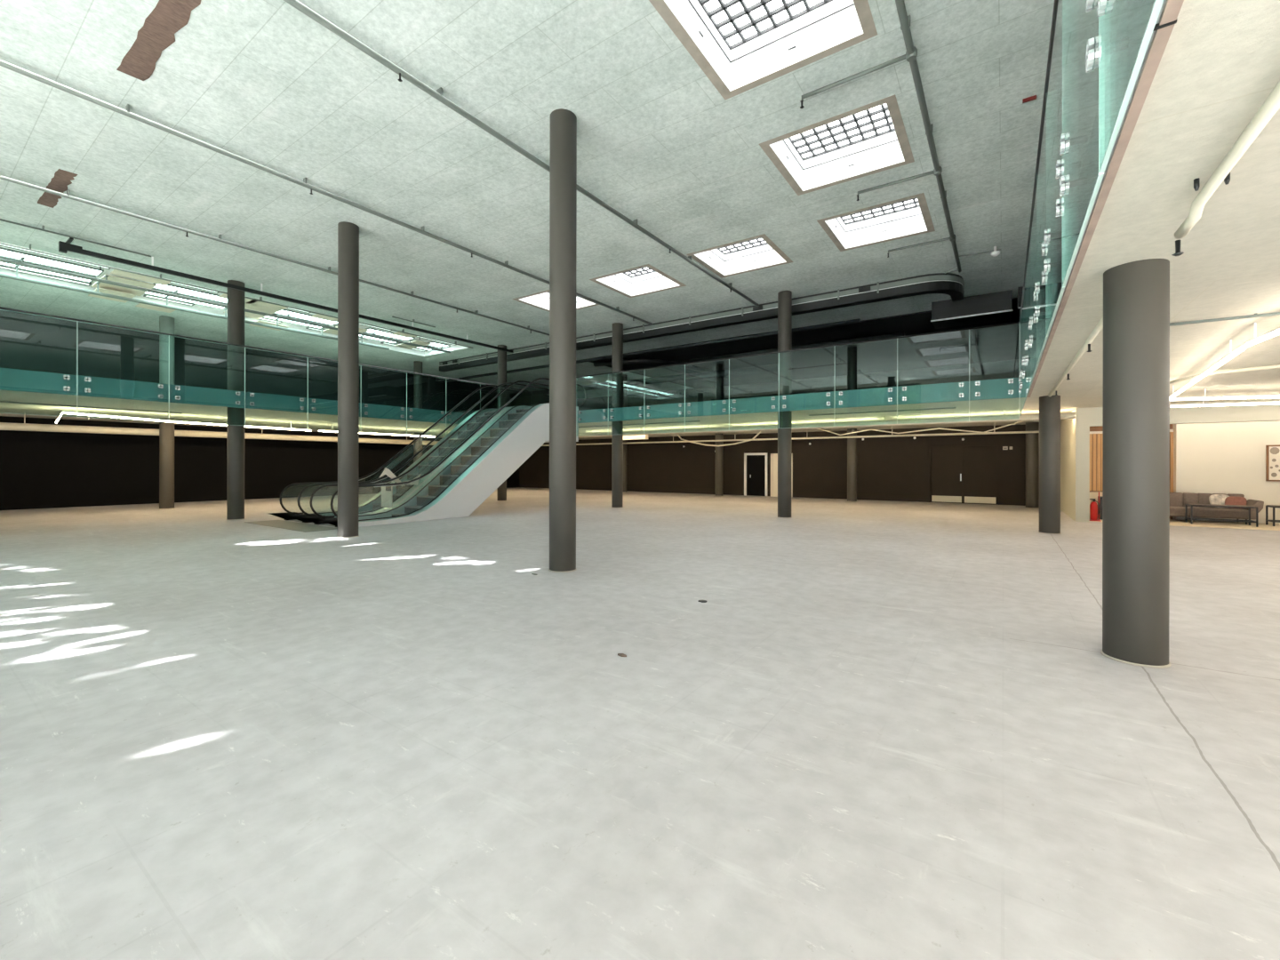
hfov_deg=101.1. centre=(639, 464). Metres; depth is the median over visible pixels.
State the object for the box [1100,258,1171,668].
column
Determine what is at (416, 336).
panel
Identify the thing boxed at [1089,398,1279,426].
lintel
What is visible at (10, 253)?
ceiling light
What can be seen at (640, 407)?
glass panel
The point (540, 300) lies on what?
skylight
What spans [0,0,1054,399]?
ceiling
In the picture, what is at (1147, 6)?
trim
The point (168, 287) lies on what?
panel
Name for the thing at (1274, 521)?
metal table
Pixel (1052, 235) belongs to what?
glass panel
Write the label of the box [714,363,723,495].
column
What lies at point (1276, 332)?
tube light
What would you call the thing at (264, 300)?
panel
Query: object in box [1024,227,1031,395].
glass panel
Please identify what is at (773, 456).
door
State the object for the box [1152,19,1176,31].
trim
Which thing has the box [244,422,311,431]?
tube light
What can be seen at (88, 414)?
tube light
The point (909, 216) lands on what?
skylight
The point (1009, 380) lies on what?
glass panel
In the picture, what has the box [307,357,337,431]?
glass panel
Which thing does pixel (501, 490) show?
column
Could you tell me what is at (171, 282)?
panel
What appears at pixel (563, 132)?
column
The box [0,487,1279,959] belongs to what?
floor
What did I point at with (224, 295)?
board
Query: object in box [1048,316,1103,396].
pipe
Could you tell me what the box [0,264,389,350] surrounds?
conduit
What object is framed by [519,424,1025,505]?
wall
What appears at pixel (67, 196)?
pipe
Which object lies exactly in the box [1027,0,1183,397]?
trim
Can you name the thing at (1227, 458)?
wall
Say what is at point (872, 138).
skylight
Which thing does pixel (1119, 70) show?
glass panel
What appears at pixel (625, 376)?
column
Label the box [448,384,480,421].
glass panel
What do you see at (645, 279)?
skylight
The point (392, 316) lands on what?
pipe
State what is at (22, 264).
conduit
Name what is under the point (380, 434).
tube light
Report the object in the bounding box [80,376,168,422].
glass panel
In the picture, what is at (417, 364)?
column
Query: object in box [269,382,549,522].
escalator
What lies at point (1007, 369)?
wall
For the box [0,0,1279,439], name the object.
ceiling
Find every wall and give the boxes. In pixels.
[0,310,549,510]
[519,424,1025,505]
[576,359,1019,410]
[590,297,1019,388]
[1172,420,1279,523]
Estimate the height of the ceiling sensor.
0.240 m
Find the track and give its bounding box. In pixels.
[58,237,513,352]
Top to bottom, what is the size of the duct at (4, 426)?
0.585 m
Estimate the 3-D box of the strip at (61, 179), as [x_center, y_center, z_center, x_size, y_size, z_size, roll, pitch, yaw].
[-11.268,-5.311,10.163,2.242,0.005,0.258,0,0,35]
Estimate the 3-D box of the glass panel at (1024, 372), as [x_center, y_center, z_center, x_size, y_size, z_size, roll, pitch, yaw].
[6.900,-2.244,9.371,0.128,2.199,1.612,0,0,35]
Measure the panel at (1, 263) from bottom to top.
0.050 m
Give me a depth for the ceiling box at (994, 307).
16.37 m
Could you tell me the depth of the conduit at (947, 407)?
15.82 m
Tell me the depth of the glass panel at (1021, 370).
10.49 m
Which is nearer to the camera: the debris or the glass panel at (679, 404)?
the debris
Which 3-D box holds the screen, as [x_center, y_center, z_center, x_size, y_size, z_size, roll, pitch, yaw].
[15.150,-0.124,16.458,2.205,1.900,0.100,0,0,35]
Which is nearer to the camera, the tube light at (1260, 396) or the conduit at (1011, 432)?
the tube light at (1260, 396)
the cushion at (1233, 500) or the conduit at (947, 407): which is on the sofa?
the cushion at (1233, 500)
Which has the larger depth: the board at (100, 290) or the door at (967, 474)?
the door at (967, 474)
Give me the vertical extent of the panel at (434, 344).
0.050 m
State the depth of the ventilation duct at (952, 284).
17.42 m
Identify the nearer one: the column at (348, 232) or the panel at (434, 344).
the column at (348, 232)
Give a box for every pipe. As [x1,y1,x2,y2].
[0,58,653,325]
[0,175,549,335]
[0,218,151,256]
[0,241,472,348]
[283,0,759,306]
[392,316,435,327]
[800,0,1000,273]
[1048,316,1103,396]
[1171,80,1279,255]
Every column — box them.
[158,315,174,509]
[226,280,245,519]
[336,221,359,537]
[413,360,422,463]
[496,344,506,501]
[548,108,576,572]
[611,322,623,507]
[623,374,627,492]
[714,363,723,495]
[777,290,791,518]
[847,346,856,501]
[1024,422,1039,508]
[1038,395,1061,534]
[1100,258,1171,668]
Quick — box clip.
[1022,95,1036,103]
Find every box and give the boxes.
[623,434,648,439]
[930,289,1012,328]
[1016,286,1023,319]
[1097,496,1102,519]
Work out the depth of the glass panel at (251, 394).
15.54 m
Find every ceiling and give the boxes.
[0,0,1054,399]
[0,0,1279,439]
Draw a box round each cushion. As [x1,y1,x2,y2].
[1208,494,1229,507]
[1224,496,1246,508]
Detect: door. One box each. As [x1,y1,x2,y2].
[744,452,767,495]
[770,453,792,496]
[928,443,999,504]
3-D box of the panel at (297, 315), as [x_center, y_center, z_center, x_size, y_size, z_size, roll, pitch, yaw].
[-12.482,-5.541,19.736,0.720,0.050,2.160,0,0,35]
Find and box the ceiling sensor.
[990,246,999,256]
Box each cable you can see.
[676,430,762,446]
[818,420,1024,435]
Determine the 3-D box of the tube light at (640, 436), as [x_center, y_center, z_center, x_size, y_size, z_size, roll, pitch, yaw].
[-0.373,-1.448,25.955,1.700,0.395,0.300,0,0,35]
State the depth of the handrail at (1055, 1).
5.12 m
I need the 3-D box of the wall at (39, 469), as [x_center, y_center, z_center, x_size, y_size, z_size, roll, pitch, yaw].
[-16.071,-1.875,26.886,0.200,6.895,38.000,0,0,35]
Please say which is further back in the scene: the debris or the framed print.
the framed print
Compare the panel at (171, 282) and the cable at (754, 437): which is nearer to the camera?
the panel at (171, 282)
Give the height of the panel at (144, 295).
0.050 m
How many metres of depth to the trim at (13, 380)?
14.09 m
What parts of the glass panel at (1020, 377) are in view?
pane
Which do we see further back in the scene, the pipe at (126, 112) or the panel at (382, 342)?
the panel at (382, 342)
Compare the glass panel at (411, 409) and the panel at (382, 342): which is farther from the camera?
the panel at (382, 342)
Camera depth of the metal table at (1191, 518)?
14.11 m
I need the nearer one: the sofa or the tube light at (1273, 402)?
the tube light at (1273, 402)
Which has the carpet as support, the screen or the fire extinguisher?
the fire extinguisher
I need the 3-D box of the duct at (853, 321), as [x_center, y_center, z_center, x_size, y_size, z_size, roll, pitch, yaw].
[-2.221,-4.904,24.501,23.500,0.136,0.140,0,0,35]
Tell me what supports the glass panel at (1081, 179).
attached to the ceiling at (1220, 63)
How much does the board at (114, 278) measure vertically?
0.020 m
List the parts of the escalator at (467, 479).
skirt panel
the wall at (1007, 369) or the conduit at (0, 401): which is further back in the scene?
the wall at (1007, 369)
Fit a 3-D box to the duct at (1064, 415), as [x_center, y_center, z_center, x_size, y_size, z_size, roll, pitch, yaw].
[4.106,-1.470,20.253,19.550,0.335,0.180,0,0,35]
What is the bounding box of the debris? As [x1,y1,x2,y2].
[617,653,626,656]
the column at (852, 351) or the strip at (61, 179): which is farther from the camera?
the column at (852, 351)
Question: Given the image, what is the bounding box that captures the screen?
[1089,429,1173,492]
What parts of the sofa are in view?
backrest, seat, armrest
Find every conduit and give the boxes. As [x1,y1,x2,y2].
[0,256,450,352]
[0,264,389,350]
[0,400,181,414]
[541,425,1039,446]
[578,420,699,427]
[808,407,955,415]
[1169,312,1279,326]
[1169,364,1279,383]
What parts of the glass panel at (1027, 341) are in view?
pane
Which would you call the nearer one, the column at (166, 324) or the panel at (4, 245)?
the panel at (4, 245)
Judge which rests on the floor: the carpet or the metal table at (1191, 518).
the carpet
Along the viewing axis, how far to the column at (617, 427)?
19.65 m
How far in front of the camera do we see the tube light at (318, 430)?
21.68 m
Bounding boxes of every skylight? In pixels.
[512,289,599,311]
[588,264,686,297]
[648,0,877,99]
[687,233,792,278]
[759,94,914,195]
[816,192,935,251]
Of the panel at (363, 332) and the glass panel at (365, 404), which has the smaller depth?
the glass panel at (365, 404)
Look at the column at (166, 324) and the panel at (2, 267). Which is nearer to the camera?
the panel at (2, 267)
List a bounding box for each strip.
[37,168,77,207]
[116,0,200,80]
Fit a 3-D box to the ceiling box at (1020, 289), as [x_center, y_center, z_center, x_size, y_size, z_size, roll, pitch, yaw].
[15.002,-4.892,13.498,8.650,0.635,1.350,0,0,35]
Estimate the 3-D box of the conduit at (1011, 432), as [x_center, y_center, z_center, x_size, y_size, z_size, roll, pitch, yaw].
[3.252,-1.417,27.160,28.500,0.445,0.080,0,0,35]
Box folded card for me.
[379,467,405,486]
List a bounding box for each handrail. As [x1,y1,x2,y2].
[0,306,508,386]
[576,321,1019,377]
[1018,0,1056,322]
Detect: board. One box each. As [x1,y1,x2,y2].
[88,288,135,303]
[90,273,156,295]
[110,267,170,285]
[135,303,175,312]
[217,293,256,303]
[223,299,287,319]
[248,320,290,330]
[311,313,337,321]
[320,326,369,335]
[381,474,420,507]
[392,331,420,337]
[394,340,431,349]
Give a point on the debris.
(619, 654)
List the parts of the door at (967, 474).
kick plate, kick plate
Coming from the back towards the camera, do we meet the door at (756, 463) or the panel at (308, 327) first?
the door at (756, 463)
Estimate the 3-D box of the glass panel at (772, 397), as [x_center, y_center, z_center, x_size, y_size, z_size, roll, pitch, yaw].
[3.498,-2.220,16.183,1.602,2.259,0.128,0,0,35]
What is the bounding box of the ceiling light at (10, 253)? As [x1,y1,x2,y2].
[0,247,103,276]
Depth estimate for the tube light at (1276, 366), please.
8.57 m
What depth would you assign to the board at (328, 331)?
21.31 m
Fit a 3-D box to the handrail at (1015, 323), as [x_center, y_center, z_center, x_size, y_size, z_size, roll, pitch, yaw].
[3.249,-3.360,16.312,13.810,0.042,0.044,0,0,35]
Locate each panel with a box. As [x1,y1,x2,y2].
[0,241,110,269]
[0,256,95,282]
[0,264,91,286]
[12,320,77,416]
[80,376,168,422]
[143,294,194,306]
[144,288,227,309]
[152,283,227,303]
[168,335,245,425]
[169,281,218,293]
[249,392,303,429]
[259,317,283,323]
[264,300,310,313]
[264,313,329,328]
[273,309,337,325]
[305,326,363,339]
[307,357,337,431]
[359,323,391,331]
[359,332,402,343]
[360,365,407,434]
[365,327,415,340]
[380,341,427,351]
[406,378,446,435]
[416,336,455,345]
[416,345,438,350]
[427,341,450,348]
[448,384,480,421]
[578,408,607,436]
[608,374,642,434]
[647,403,682,433]
[684,364,726,431]
[728,359,775,430]
[778,352,834,428]
[834,338,897,426]
[899,329,969,423]
[969,378,1017,421]
[1018,312,1021,415]
[1020,297,1023,412]
[1022,266,1027,405]
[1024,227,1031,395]
[1029,181,1038,383]
[1034,95,1047,365]
[1043,0,1064,336]
[1059,0,1103,287]
[1096,0,1163,173]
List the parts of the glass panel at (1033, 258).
pane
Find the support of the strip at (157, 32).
attached to the ceiling at (264, 83)
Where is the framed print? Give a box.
[1265,444,1279,481]
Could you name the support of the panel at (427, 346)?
attached to the ceiling at (264, 83)
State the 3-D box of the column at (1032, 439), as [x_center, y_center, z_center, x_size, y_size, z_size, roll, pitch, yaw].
[14.914,-1.822,20.024,0.430,6.895,0.430,0,0,35]
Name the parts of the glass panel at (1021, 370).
pane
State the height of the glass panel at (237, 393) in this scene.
2.259 m
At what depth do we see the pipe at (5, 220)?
12.04 m
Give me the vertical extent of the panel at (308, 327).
0.050 m
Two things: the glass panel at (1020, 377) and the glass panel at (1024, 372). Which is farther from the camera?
the glass panel at (1020, 377)
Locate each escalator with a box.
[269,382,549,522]
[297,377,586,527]
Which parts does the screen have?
rail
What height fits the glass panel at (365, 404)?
2.259 m
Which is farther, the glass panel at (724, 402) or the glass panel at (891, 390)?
the glass panel at (724, 402)
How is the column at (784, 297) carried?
on the floor
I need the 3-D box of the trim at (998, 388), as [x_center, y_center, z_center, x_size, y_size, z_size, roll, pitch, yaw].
[1.557,-1.850,17.650,18.390,0.475,0.060,0,0,35]
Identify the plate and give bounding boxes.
[244,520,337,532]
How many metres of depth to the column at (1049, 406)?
12.36 m
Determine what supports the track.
hanging from the ceiling at (264, 83)
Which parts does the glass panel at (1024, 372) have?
pane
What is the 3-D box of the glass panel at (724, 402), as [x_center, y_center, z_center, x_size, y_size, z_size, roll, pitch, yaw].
[2.173,-2.222,17.097,1.602,2.259,0.128,0,0,35]
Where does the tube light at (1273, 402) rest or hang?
hanging from the ceiling at (1220, 63)
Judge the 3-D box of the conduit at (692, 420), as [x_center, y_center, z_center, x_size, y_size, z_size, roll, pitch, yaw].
[-0.682,-1.624,21.370,7.000,0.045,0.040,0,0,35]
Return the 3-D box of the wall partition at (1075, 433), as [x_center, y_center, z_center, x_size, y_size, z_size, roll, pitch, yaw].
[14.426,0.002,17.649,0.300,3.245,6.560,0,0,35]
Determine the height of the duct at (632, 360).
0.260 m
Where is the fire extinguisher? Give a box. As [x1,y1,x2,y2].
[1089,491,1100,520]
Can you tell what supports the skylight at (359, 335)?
attached to the panel at (363, 332)
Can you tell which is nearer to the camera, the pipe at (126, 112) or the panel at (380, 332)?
the pipe at (126, 112)
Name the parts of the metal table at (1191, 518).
leg, leg, leg, leg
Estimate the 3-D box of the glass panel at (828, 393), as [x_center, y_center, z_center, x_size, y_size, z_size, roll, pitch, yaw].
[4.823,-2.217,15.268,1.602,2.259,0.128,0,0,35]
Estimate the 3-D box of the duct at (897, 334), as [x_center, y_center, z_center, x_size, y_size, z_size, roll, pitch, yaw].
[5.840,-4.790,22.098,9.500,0.234,0.240,0,0,35]
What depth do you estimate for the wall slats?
16.88 m
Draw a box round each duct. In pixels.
[0,412,439,445]
[438,318,860,383]
[439,272,964,371]
[509,361,793,398]
[578,412,1075,437]
[593,358,728,379]
[680,331,904,365]
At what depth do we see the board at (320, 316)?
19.38 m
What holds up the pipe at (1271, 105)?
attached to the ceiling at (1220, 63)
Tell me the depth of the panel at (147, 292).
17.62 m
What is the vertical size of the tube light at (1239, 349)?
0.247 m
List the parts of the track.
cross arm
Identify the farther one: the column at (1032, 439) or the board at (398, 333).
the board at (398, 333)
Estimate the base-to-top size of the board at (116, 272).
0.020 m
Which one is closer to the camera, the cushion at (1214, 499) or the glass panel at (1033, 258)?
the glass panel at (1033, 258)
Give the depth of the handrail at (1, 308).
14.16 m
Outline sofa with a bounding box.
[1169,492,1263,524]
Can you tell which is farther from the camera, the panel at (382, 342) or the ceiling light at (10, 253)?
the panel at (382, 342)
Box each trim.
[0,368,471,423]
[577,377,1019,423]
[1027,0,1166,395]
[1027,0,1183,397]
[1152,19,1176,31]
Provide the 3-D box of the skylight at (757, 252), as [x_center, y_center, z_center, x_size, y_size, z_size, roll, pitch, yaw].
[2.582,-5.619,13.473,2.050,0.664,2.020,0,0,35]
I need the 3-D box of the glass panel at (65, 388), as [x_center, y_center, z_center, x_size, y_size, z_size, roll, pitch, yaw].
[-13.646,-2.249,11.672,0.128,2.259,1.602,0,0,35]
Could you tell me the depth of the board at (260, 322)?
20.01 m
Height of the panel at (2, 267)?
0.050 m
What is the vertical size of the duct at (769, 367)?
0.312 m
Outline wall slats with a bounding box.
[1089,424,1172,519]
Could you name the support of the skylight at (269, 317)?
attached to the panel at (269, 317)
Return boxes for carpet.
[1089,518,1279,530]
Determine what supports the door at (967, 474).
in the wall at (893, 468)
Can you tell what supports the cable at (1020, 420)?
hanging from the ceiling at (1220, 63)
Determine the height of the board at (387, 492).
1.000 m
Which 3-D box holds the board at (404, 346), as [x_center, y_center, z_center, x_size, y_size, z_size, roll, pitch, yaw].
[-10.248,-5.422,23.784,1.800,0.020,0.800,0,0,35]
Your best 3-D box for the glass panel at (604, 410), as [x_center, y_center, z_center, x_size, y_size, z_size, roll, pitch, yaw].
[-1.782,-2.228,19.826,1.532,2.259,0.128,0,0,35]
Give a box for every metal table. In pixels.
[1185,503,1258,527]
[1265,504,1279,526]
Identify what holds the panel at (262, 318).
attached to the ceiling at (264, 83)
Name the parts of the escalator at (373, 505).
skirt panel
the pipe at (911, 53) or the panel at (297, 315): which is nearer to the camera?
the pipe at (911, 53)
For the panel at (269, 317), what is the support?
attached to the ceiling at (264, 83)
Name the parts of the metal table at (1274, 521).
leg, leg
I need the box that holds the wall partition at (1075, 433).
[1060,407,1089,522]
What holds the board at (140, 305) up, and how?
attached to the ceiling at (264, 83)
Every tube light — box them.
[55,411,227,425]
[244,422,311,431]
[318,430,337,431]
[358,432,434,437]
[1169,339,1245,399]
[1169,388,1279,400]
[1170,395,1279,407]
[1243,322,1279,347]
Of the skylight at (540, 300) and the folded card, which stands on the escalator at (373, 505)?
the folded card
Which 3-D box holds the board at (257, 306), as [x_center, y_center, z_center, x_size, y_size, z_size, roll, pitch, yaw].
[-13.434,-5.428,18.419,2.650,0.020,1.050,0,0,35]
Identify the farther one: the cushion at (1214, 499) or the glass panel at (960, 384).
the cushion at (1214, 499)
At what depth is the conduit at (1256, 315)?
5.79 m
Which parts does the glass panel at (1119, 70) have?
pane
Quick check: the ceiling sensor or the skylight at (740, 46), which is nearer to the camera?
the skylight at (740, 46)
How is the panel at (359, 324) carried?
attached to the ceiling at (264, 83)
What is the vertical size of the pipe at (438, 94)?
0.259 m
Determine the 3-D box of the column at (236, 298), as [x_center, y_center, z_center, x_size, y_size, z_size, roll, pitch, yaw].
[-11.759,-1.867,15.333,0.430,6.895,0.430,0,0,35]
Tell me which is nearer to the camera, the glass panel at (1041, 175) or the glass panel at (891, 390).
the glass panel at (1041, 175)
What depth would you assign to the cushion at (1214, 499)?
14.72 m
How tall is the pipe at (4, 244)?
0.259 m

